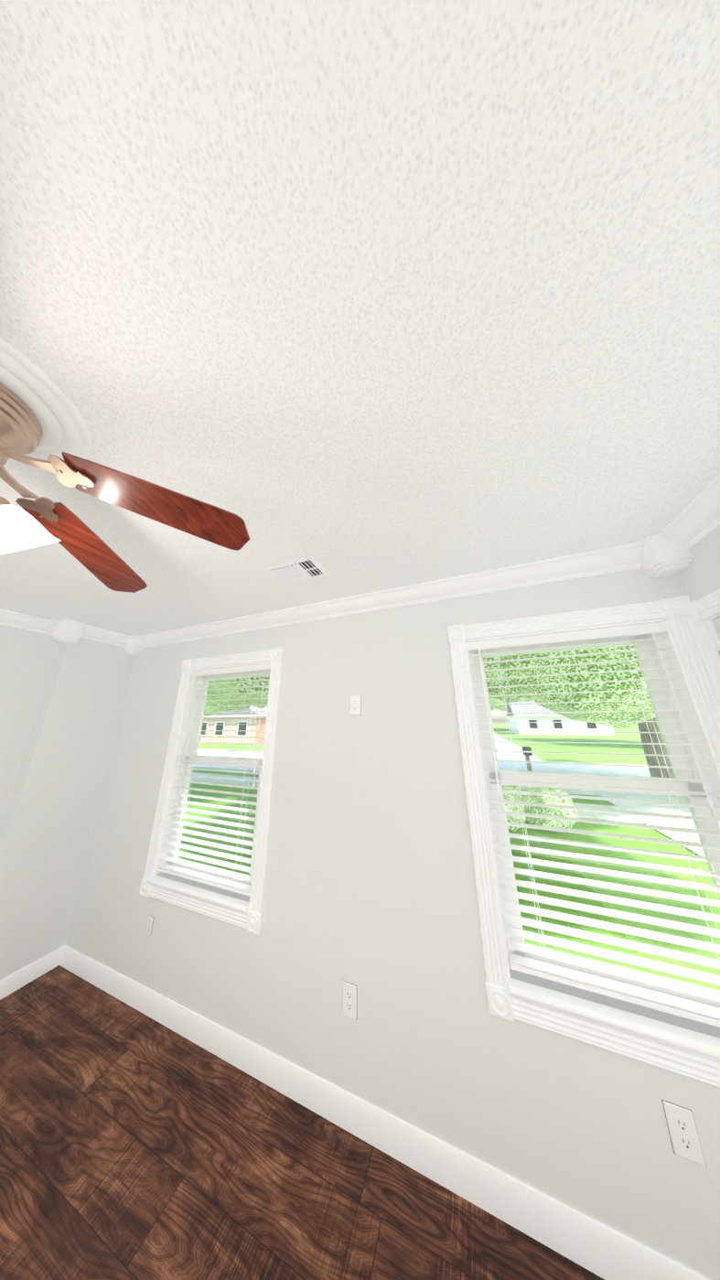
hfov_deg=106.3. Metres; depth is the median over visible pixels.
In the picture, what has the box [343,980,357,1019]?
duplex electrical outlet
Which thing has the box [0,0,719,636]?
ceiling
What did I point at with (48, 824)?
wall
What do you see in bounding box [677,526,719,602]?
wall
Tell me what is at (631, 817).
street
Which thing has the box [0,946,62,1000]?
baseboard
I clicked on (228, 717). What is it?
brick house
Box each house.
[199,699,267,745]
[506,696,614,735]
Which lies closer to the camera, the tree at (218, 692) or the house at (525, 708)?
the tree at (218, 692)
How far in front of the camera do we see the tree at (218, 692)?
8.29 m
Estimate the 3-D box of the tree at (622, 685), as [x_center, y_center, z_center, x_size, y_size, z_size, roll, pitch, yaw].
[2.144,0.565,6.090,9.831,6.751,10.437,-7,-18,21]
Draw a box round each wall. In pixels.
[0,624,60,827]
[0,637,134,979]
[64,568,719,1279]
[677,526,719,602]
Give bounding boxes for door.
[712,617,719,636]
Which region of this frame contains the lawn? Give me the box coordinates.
[178,722,719,990]
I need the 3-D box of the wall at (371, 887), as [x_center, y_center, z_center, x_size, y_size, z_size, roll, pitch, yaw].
[-0.391,0.968,1.702,4.045,2.440,0.140,-7,-18,21]
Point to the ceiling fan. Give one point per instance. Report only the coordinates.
(43, 425)
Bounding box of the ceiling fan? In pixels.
[0,337,249,592]
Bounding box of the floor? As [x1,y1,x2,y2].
[0,965,604,1279]
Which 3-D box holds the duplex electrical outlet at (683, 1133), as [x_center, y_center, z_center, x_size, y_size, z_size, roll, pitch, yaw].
[1.023,1.558,0.853,0.073,0.117,0.007,-7,-18,21]
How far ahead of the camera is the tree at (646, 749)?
8.27 m
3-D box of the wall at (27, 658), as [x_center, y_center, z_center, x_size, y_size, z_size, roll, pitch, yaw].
[-2.906,0.796,1.065,0.140,2.440,3.230,-7,-18,21]
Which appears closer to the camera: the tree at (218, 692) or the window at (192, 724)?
the window at (192, 724)
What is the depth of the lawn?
4.28 m
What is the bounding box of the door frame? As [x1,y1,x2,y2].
[686,588,719,688]
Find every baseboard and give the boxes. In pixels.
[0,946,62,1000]
[58,945,709,1279]
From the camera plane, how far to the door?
1.08 m
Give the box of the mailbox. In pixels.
[520,745,532,771]
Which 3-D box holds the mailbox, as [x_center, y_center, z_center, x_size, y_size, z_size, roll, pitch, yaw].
[5.058,3.891,8.047,0.240,1.350,0.450,-7,-18,21]
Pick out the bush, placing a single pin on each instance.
(546, 800)
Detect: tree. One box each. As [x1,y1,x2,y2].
[204,678,268,716]
[236,645,655,729]
[488,697,506,711]
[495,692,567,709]
[630,688,675,778]
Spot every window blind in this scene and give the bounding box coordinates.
[157,663,270,895]
[467,621,719,1027]
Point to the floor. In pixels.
(135, 1145)
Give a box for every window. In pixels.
[139,647,282,935]
[447,595,719,1087]
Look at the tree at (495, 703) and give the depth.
72.50 m
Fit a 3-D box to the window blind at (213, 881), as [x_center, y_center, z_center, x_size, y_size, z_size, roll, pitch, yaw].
[-1.018,0.883,1.933,0.825,1.389,0.066,-7,-18,21]
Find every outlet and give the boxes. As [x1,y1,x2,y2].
[146,914,154,934]
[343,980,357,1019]
[349,695,361,715]
[661,1098,706,1166]
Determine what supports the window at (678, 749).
in the wall at (371, 887)
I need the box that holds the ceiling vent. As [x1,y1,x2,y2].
[264,556,328,584]
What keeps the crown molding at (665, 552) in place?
attached to the wall at (371, 887)
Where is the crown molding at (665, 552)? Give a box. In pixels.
[0,473,719,656]
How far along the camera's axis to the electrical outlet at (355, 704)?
1.64 m
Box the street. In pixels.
[190,733,704,856]
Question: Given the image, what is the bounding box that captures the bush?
[502,785,578,832]
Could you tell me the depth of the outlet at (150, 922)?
1.76 m
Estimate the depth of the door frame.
1.10 m
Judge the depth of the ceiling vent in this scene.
1.46 m
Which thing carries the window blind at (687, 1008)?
attached to the window at (678, 749)
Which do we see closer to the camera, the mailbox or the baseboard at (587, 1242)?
the baseboard at (587, 1242)

